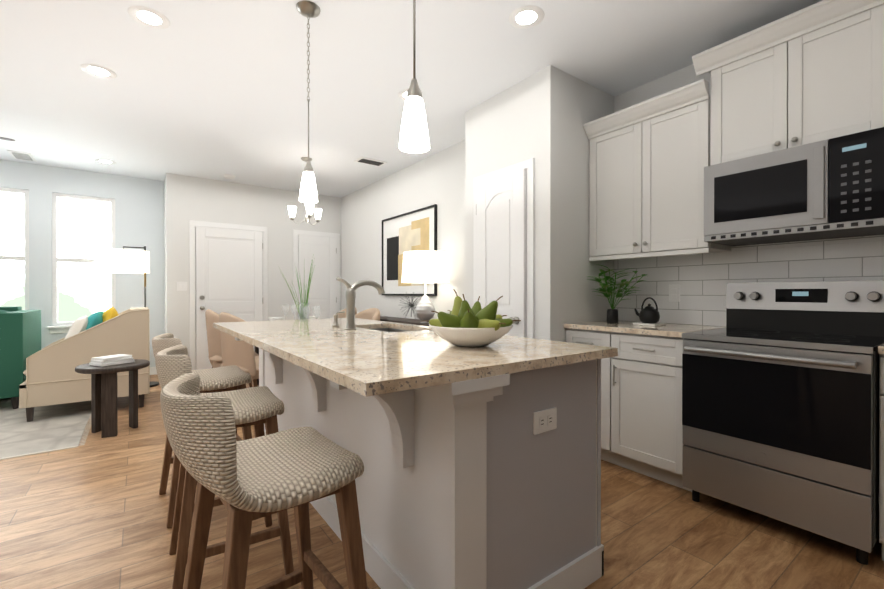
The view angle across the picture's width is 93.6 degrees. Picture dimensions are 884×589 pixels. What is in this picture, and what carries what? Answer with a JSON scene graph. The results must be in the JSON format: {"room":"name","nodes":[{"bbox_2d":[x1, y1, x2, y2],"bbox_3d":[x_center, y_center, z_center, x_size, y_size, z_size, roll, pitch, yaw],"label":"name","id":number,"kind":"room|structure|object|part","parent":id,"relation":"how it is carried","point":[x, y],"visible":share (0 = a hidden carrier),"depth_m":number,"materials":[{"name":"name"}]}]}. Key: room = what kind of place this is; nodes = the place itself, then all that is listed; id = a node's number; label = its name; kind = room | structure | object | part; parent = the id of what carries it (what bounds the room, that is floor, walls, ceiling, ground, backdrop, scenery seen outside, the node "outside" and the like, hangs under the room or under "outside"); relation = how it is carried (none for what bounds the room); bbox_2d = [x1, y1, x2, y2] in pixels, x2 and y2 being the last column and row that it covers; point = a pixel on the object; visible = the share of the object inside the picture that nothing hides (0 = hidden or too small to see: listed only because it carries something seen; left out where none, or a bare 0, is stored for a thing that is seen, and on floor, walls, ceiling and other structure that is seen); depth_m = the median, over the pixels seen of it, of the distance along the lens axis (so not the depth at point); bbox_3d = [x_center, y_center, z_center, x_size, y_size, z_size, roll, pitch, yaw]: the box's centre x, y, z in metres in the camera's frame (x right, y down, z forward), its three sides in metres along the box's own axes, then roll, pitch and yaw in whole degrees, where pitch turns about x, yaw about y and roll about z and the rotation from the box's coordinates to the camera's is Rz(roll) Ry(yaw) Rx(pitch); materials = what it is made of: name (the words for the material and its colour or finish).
{"room":"kitchen","nodes":[
{"label":"kitchen","id":0,"kind":"room"},
{"bbox_2d":[0,159,164,366],"bbox_3d":[-5.806,-0.234,4.491,4.700,2.700,0.120,0,0,-36],"label":"wall","id":1,"kind":"structure","parent":0,"point":[139,212],"depth_m":5.47,"materials":[{"name":"white paint"}]},
{"bbox_2d":[0,187,28,309],"bbox_3d":[-5.255,-0.391,4.854,0.700,1.750,0.125,0,0,-36],"label":"window","id":2,"kind":"structure","parent":1,"relation":"in","point":[25,258],"depth_m":5.02,"materials":[{"name":"white"}]},
{"bbox_2d":[47,193,115,333],"bbox_3d":[-4.593,-0.392,5.339,0.700,1.750,0.125,0,0,-36],"label":"window","id":3,"kind":"structure","parent":1,"relation":"in","point":[59,327],"depth_m":5.21,"materials":[{"name":"white wood"}]},
{"bbox_2d":[150,367,156,374],"bbox_3d":[-5.714,1.061,4.479,4.530,0.110,0.017,0,0,-36],"label":"baseboard","id":4,"kind":"structure","parent":1,"relation":"attached to","point":[153,370],"depth_m":5.73,"materials":[{"name":"white wood"}]},
{"bbox_2d":[164,173,340,355],"bbox_3d":[-2.614,-0.241,6.520,2.890,2.700,0.620,0,0,-36],"label":"wall","id":5,"kind":"structure","parent":0,"point":[187,199],"depth_m":5.88,"materials":[{"name":"white paint"}]},
{"bbox_2d":[176,282,186,290],"bbox_3d":[-3.455,-0.108,5.512,0.120,0.120,0.011,0,0,-36],"label":"switch plate","id":6,"kind":"object","parent":5,"relation":"attached to","point":[181,286],"visible":1,"depth_m":5.51,"materials":[{"name":"white plastic"}]},
{"bbox_2d":[189,220,267,369],"bbox_3d":[-2.956,0.058,5.813,0.992,2.106,0.116,0,0,-36],"label":"entry door","id":7,"kind":"structure","parent":5,"relation":"in","point":[231,271],"depth_m":5.78,"materials":[{"name":"white wood"}]},
{"bbox_2d":[293,229,339,319],"bbox_3d":[-1.952,0.055,6.549,0.752,2.106,0.116,0,0,-36],"label":"closet door","id":8,"kind":"structure","parent":5,"relation":"in","point":[324,289],"depth_m":6.57,"materials":[{"name":"white wood"}]},
{"bbox_2d":[341,140,464,318],"bbox_3d":[-0.363,-0.238,5.455,0.519,2.700,3.760,0,0,-36],"label":"wall","id":9,"kind":"structure","parent":0,"point":[438,178],"depth_m":5.19,"materials":[{"name":"white paint"}]},
{"bbox_3d":[-0.437,-0.497,5.139,0.028,1.020,1.260,0,0,-36],"label":"framed artwork","id":10,"kind":"part","parent":9,"relation":"part of"},
{"bbox_2d":[0,0,822,197],"bbox_3d":[-1.658,-1.623,1.252,7.570,0.100,10.240,0,0,-36],"label":"ceiling","id":11,"kind":"structure","parent":0,"point":[213,89],"depth_m":2.91,"materials":[{"name":"white paint"}]},
{"bbox_2d":[0,137,14,140],"bbox_3d":[-4.125,-1.379,3.165,1.229,0.400,1.275,0,0,-36],"label":"ceiling fan","id":12,"kind":"object","parent":11,"relation":"hanging from","point":[3,138],"visible":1,"depth_m":3.48,"materials":[{"name":"silver metal"}]},
{"bbox_2d":[7,150,36,161],"bbox_3d":[-4.788,-1.578,4.737,0.190,0.013,0.340,0,0,-36],"label":"ceiling vent","id":13,"kind":"object","parent":11,"relation":"in","point":[21,155],"visible":0.98,"depth_m":4.71,"materials":[{"name":"white metal"}]},
{"bbox_2d":[80,64,116,78],"bbox_3d":[-2.426,-1.576,2.934,0.200,0.004,0.200,0,0,-36],"label":"recessed light","id":14,"kind":"object","parent":11,"relation":"in","point":[104,72],"visible":1,"depth_m":2.93,"materials":[{"name":"white"}]},
{"bbox_2d":[95,159,115,163],"bbox_3d":[-4.011,-1.583,4.946,0.200,0.004,0.200,0,0,-36],"label":"recessed light","id":15,"kind":"object","parent":11,"relation":"in","point":[105,161],"visible":1,"depth_m":4.94,"materials":[{"name":"white"}]},
{"bbox_2d":[127,6,169,28],"bbox_3d":[-1.666,-1.574,2.363,0.200,0.004,0.200,0,0,-36],"label":"recessed light","id":16,"kind":"object","parent":11,"relation":"in","point":[147,15],"visible":1,"depth_m":2.36,"materials":[{"name":"white"}]},
{"bbox_2d":[224,174,234,178],"bbox_3d":[-2.833,-1.569,5.537,0.136,0.035,0.136,0,0,-36],"label":"smoke detector","id":17,"kind":"object","parent":11,"relation":"attached to","point":[228,176],"visible":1,"depth_m":5.50,"materials":[{"name":"white plastic"}]},
{"bbox_2d":[288,157,321,224],"bbox_3d":[-1.552,-1.203,4.824,0.392,0.764,0.370,0,0,-36],"label":"chandelier","id":18,"kind":"object","parent":11,"relation":"hanging from","point":[309,210],"visible":0.94,"depth_m":4.82,"materials":[{"name":"white glass"}]},
{"bbox_2d":[296,0,320,202],"bbox_3d":[-0.737,-1.046,2.289,0.130,1.059,0.130,0,0,-36],"label":"pendant light","id":19,"kind":"object","parent":11,"relation":"hanging from","point":[308,10],"visible":1,"depth_m":2.27,"materials":[{"name":"white glass"}]},
{"bbox_2d":[354,157,386,166],"bbox_3d":[-0.849,-1.578,4.945,0.340,0.013,0.190,0,0,-36],"label":"ceiling vent","id":20,"kind":"object","parent":11,"relation":"in","point":[369,161],"visible":0.98,"depth_m":4.92,"materials":[{"name":"white metal"}]},
{"bbox_2d":[398,89,422,99],"bbox_3d":[-0.249,-1.577,3.289,0.200,0.004,0.200,0,0,-36],"label":"recessed light","id":21,"kind":"object","parent":11,"relation":"in","point":[402,94],"visible":0.35,"depth_m":3.27,"materials":[{"name":"white"}]},
{"bbox_2d":[399,0,429,152],"bbox_3d":[-0.089,-1.023,1.338,0.130,1.099,0.130,0,0,-36],"label":"pendant light","id":22,"kind":"object","parent":11,"relation":"hanging from","point":[414,137],"visible":1,"depth_m":1.31,"materials":[{"name":"white glass"}]},
{"bbox_2d":[509,5,543,28],"bbox_3d":[0.480,-1.574,2.361,0.200,0.004,0.200,0,0,-36],"label":"recessed light","id":23,"kind":"object","parent":11,"relation":"in","point":[528,16],"visible":1,"depth_m":2.35,"materials":[{"name":"white"}]},
{"bbox_2d":[0,375,883,588],"bbox_3d":[-1.658,1.177,1.262,7.570,0.100,10.240,0,0,-36],"label":"floor","id":24,"kind":"structure","parent":0,"point":[92,513],"depth_m":1.93,"materials":[{"name":"brown wood"}]},
{"bbox_2d":[0,398,90,459],"bbox_3d":[-4.691,1.117,3.007,3.370,0.006,2.324,0,0,-36],"label":"living room rug","id":25,"kind":"object","parent":24,"relation":"on","point":[51,428],"visible":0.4,"depth_m":3.45,"materials":[{"name":"beige fabric"}]},
{"bbox_2d":[0,307,40,408],"bbox_3d":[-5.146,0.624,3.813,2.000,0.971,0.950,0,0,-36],"label":"armchair","id":26,"kind":"object","parent":25,"relation":"on","point":[20,335],"visible":0.83,"depth_m":4.00,"materials":[{"name":"fabric"}]},
{"bbox_2d":[19,307,149,421],"bbox_3d":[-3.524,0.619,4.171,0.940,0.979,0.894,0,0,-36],"label":"sofa","id":27,"kind":"object","parent":25,"relation":"on","point":[53,377],"visible":0.85,"depth_m":3.82,"materials":[{"name":"fabric"}]},
{"bbox_2d":[75,354,149,437],"bbox_3d":[-2.679,0.811,3.390,0.480,0.617,0.480,0,0,-36],"label":"round side table","id":28,"kind":"object","parent":24,"relation":"on","point":[102,370],"visible":1,"depth_m":3.30,"materials":[{"name":"brown wood"}]},
{"bbox_2d":[95,246,158,386],"bbox_3d":[-3.747,0.264,4.960,0.605,1.700,0.510,0,0,-36],"label":"floor lamp","id":29,"kind":"object","parent":24,"relation":"on","point":[114,260],"visible":0.73,"depth_m":4.75,"materials":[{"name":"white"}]},
{"bbox_2d":[152,333,251,527],"bbox_3d":[-1.311,0.670,2.281,0.463,0.911,0.462,0,0,-38],"label":"counter stool","id":30,"kind":"object","parent":24,"relation":"on","point":[223,378],"visible":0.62,"depth_m":2.20,"materials":[{"name":"wicker"}]},
{"bbox_3d":[-1.320,0.353,2.273,0.442,0.290,0.465,0,0,-38],"label":"seat","id":31,"kind":"part","parent":30,"relation":"part of","materials":[{"name":"wicker"}]},
{"bbox_2d":[155,345,293,588],"bbox_3d":[-0.910,0.672,1.726,0.463,0.911,0.462,0,0,-33],"label":"counter stool","id":32,"kind":"object","parent":24,"relation":"on","point":[258,407],"visible":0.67,"depth_m":1.63,"materials":[{"name":"wicker"}]},
{"bbox_3d":[-0.919,0.355,1.718,0.442,0.290,0.465,0,0,-33],"label":"seat","id":33,"kind":"part","parent":32,"relation":"part of","materials":[{"name":"wicker"}]},
{"bbox_2d":[205,309,258,387],"bbox_3d":[-2.351,0.639,4.658,0.528,0.957,0.518,0,0,-32],"label":"dining chair","id":34,"kind":"object","parent":24,"relation":"on","point":[214,344],"visible":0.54,"depth_m":4.42,"materials":[{"name":"beige fabric"}]},
{"bbox_3d":[-2.348,0.866,4.661,0.520,0.502,0.496,0,0,-32],"label":"seat","id":35,"kind":"part","parent":34,"relation":"part of","materials":[{"name":"beige fabric"}]},
{"bbox_2d":[219,312,258,391],"bbox_3d":[-1.863,0.641,4.025,0.528,0.957,0.517,0,0,-42],"label":"dining chair","id":36,"kind":"object","parent":24,"relation":"on","point":[240,355],"visible":0.48,"depth_m":3.79,"materials":[{"name":"beige fabric"}]},
{"bbox_3d":[-1.860,0.869,4.028,0.520,0.502,0.496,0,0,-42],"label":"seat","id":37,"kind":"part","parent":36,"relation":"part of","materials":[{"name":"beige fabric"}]},
{"bbox_2d":[254,346,258,384],"bbox_3d":[-1.570,0.735,4.735,0.820,0.760,1.600,0,0,-36],"label":"dining table","id":38,"kind":"object","parent":24,"relation":"on","point":[256,349],"visible":0.04,"depth_m":5.10,"materials":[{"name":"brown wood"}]},
{"bbox_2d":[269,255,320,320],"bbox_3d":[-1.415,-0.020,4.536,0.751,0.749,0.668,0,0,-33],"label":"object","id":39,"kind":"object","parent":38,"relation":"on","point":[306,314],"visible":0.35,"depth_m":4.16,"materials":[{"name":"green plant"}]},
{"bbox_2d":[160,373,366,588],"bbox_3d":[-0.483,0.675,1.126,0.463,0.911,0.462,0,0,-40],"label":"counter stool","id":40,"kind":"object","parent":24,"relation":"on","point":[249,481],"visible":1,"depth_m":1.03,"materials":[{"name":"wicker"}]},
{"bbox_3d":[-0.491,0.357,1.117,0.442,0.290,0.465,0,0,-40],"label":"seat","id":41,"kind":"part","parent":40,"relation":"part of","materials":[{"name":"wicker"}]},
{"bbox_2d":[337,307,356,317],"bbox_3d":[-1.353,0.637,5.278,0.528,0.957,0.518,0,0,-33],"label":"dining chair","id":42,"kind":"object","parent":24,"relation":"on","point":[341,315],"visible":0.02,"depth_m":5.47,"materials":[{"name":"beige fabric"}]},
{"bbox_2d":[355,308,379,320],"bbox_3d":[-0.974,0.639,4.761,0.528,0.957,0.518,0,0,-41],"label":"dining chair","id":43,"kind":"object","parent":24,"relation":"on","point":[372,314],"visible":0.19,"depth_m":4.92,"materials":[{"name":"beige fabric"}]},
{"bbox_2d":[380,316,428,325],"bbox_3d":[-0.410,0.705,4.810,0.340,0.820,1.650,0,0,-36],"label":"console table","id":44,"kind":"object","parent":24,"relation":"on","point":[401,320],"visible":0.12,"depth_m":4.71,"materials":[{"name":"brown wood"}]},
{"bbox_2d":[400,292,420,318],"bbox_3d":[-0.350,0.121,4.711,0.289,0.314,0.295,0,0,-36],"label":"decor","id":45,"kind":"object","parent":44,"relation":"on","point":[411,305],"visible":0.9,"depth_m":4.71,"materials":[{"name":"grey metal"}]},
{"bbox_2d":[401,250,448,322],"bbox_3d":[-0.176,-0.072,4.353,0.500,0.735,0.500,0,0,-36],"label":"table lamp","id":46,"kind":"object","parent":44,"relation":"on","point":[424,266],"visible":0.96,"depth_m":4.17,"materials":[{"name":"white fabric"}]},
{"bbox_2d":[220,330,617,588],"bbox_3d":[-0.481,0.682,2.352,1.018,0.884,2.544,0,0,-36],"label":"kitchen island","id":47,"kind":"object","parent":24,"relation":"on","point":[482,467],"depth_m":1.44,"materials":[{"name":"white paint"}]},
{"bbox_2d":[213,319,552,397],"bbox_3d":[-0.651,0.224,2.211,0.679,0.032,2.515,0,0,-36],"label":"island countertop","id":48,"kind":"structure","parent":47,"relation":"on","point":[360,360],"depth_m":1.49,"materials":[{"name":"beige stone"}]},
{"bbox_2d":[332,311,344,326],"bbox_3d":[-0.667,0.158,2.679,0.082,0.097,0.044,0,0,-36],"label":"soap dispenser","id":49,"kind":"object","parent":48,"relation":"on","point":[335,324],"visible":1,"depth_m":2.66,"materials":[{"name":"silver metal"}]},
{"bbox_2d":[365,326,408,329],"bbox_3d":[-0.335,0.335,2.626,0.345,0.216,0.624,0,0,-36],"label":"sink","id":50,"kind":"object","parent":48,"relation":"in","point":[366,327],"depth_m":2.89,"materials":[{"name":"silver metal"}]},
{"bbox_2d":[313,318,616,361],"bbox_3d":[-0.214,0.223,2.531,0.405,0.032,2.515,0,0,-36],"label":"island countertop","id":51,"kind":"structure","parent":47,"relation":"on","point":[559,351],"depth_m":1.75,"materials":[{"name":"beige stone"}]},
{"bbox_2d":[336,277,384,329],"bbox_3d":[-0.490,0.051,2.524,0.318,0.312,0.068,0,0,-36],"label":"faucet","id":52,"kind":"object","parent":51,"relation":"on","point":[350,294],"visible":1,"depth_m":2.46,"materials":[{"name":"silver metal"}]},
{"bbox_2d":[421,289,520,346],"bbox_3d":[0.131,0.093,1.720,0.414,0.232,0.431,0,0,-36],"label":"fruit bowl","id":53,"kind":"object","parent":51,"relation":"on","point":[462,324],"visible":1,"depth_m":1.62,"materials":[{"name":"white ceramic"}]},
{"bbox_2d":[566,328,599,345],"bbox_3d":[1.246,0.681,2.968,0.619,0.882,0.414,0,0,-36],"label":"base cabinet","id":54,"kind":"object","parent":24,"relation":"on","point":[573,335],"depth_m":2.83,"materials":[{"name":"white paint"}]},
{"bbox_2d":[600,332,691,491],"bbox_3d":[1.450,0.682,2.690,0.619,0.882,0.521,0,0,-36],"label":"base cabinet","id":55,"kind":"object","parent":24,"relation":"on","point":[641,406],"depth_m":2.50,"materials":[{"name":"white paint"}]},
{"bbox_2d":[564,320,725,339],"bbox_3d":[1.358,0.222,2.801,0.635,0.032,0.812,0,0,-36],"label":"countertop","id":56,"kind":"structure","parent":55,"relation":"on","point":[676,330],"depth_m":2.61,"materials":[{"name":"beige stone"}]},
{"bbox_2d":[586,265,646,322],"bbox_3d":[1.264,-0.007,2.964,0.446,0.424,0.404,0,0,-36],"label":"potted plant","id":57,"kind":"object","parent":56,"relation":"on","point":[612,314],"visible":1,"depth_m":2.94,"materials":[{"name":"green plant"}]},
{"bbox_2d":[633,297,665,325],"bbox_3d":[1.394,0.112,2.820,0.150,0.188,0.180,0,0,-36],"label":"teapot","id":58,"kind":"object","parent":56,"relation":"on","point":[649,315],"visible":1,"depth_m":2.77,"materials":[{"name":"black metal"}]},
{"bbox_2d":[682,280,883,564],"bbox_3d":[1.761,0.527,2.138,0.752,1.195,0.724,0,0,-36],"label":"range","id":59,"kind":"object","parent":24,"relation":"on","point":[780,401],"visible":0.9,"depth_m":1.95,"materials":[{"name":"grey metal"}]},
{"bbox_2d":[879,356,883,560],"bbox_3d":[2.196,0.685,1.673,0.619,0.882,0.530,0,0,-36],"label":"base cabinet","id":60,"kind":"object","parent":24,"relation":"on","point":[881,358],"depth_m":1.70,"materials":[{"name":"white paint"}]},
{"bbox_2d":[878,344,883,355],"bbox_3d":[2.600,0.228,1.106,0.635,0.032,1.920,0,0,-36],"label":"countertop","id":61,"kind":"structure","parent":60,"relation":"on","point":[880,348],"depth_m":1.69,"materials":[{"name":"beige stone"}]},
{"bbox_2d":[465,65,613,341],"bbox_3d":[0.837,-0.231,3.495,0.900,2.700,0.920,0,0,-36],"label":"wall","id":62,"kind":"structure","parent":0,"point":[542,116],"depth_m":3.01,"materials":[{"name":"white paint"}]},
{"bbox_2d":[473,158,534,337],"bbox_3d":[0.423,0.072,3.199,0.116,2.096,0.652,0,0,-36],"label":"pantry door","id":63,"kind":"structure","parent":62,"relation":"in","point":[504,232],"depth_m":3.13,"materials":[{"name":"white wood"}]},
{"bbox_2d":[614,64,872,326],"bbox_3d":[2.898,-0.223,1.342,0.120,2.700,4.990,0,0,-36],"label":"wall","id":64,"kind":"structure","parent":0,"point":[682,77],"depth_m":3.02,"materials":[{"name":"white paint"}]},
{"bbox_2d":[588,92,730,259],"bbox_3d":[1.477,-0.729,2.885,0.339,0.900,0.812,0,0,-36],"label":"upper cabinet","id":65,"kind":"object","parent":64,"relation":"attached to","point":[646,173],"depth_m":2.73,"materials":[{"name":"white paint"}]},
{"bbox_2d":[613,235,883,325],"bbox_3d":[2.393,-0.048,1.914,0.017,0.513,3.469,0,0,-36],"label":"tile backsplash","id":66,"kind":"structure","parent":64,"relation":"attached to","point":[687,289],"depth_m":2.69,"materials":[{"name":"white tile"}]},
{"bbox_2d":[707,0,883,164],"bbox_3d":[1.934,-1.039,2.260,0.339,0.595,0.730,0,0,-36],"label":"upper cabinet","id":67,"kind":"object","parent":64,"relation":"attached to","point":[813,73],"depth_m":2.11,"materials":[{"name":"white paint"}]},
{"bbox_2d":[704,127,883,245],"bbox_3d":[1.897,-0.522,2.233,0.434,0.432,0.726,0,0,-36],"label":"microwave","id":68,"kind":"object","parent":67,"relation":"attached to","point":[832,188],"visible":1,"depth_m":2.07,"materials":[{"name":"grey metal"}]},
{"label":"outside","id":69,"kind":"structure","parent":0,"visible":0},
{"bbox_2d":[0,192,110,321],"bbox_3d":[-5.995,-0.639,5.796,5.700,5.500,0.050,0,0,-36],"label":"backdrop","id":70,"kind":"structure","parent":69,"point":[84,232],"depth_m":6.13,"materials":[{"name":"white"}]}
]}

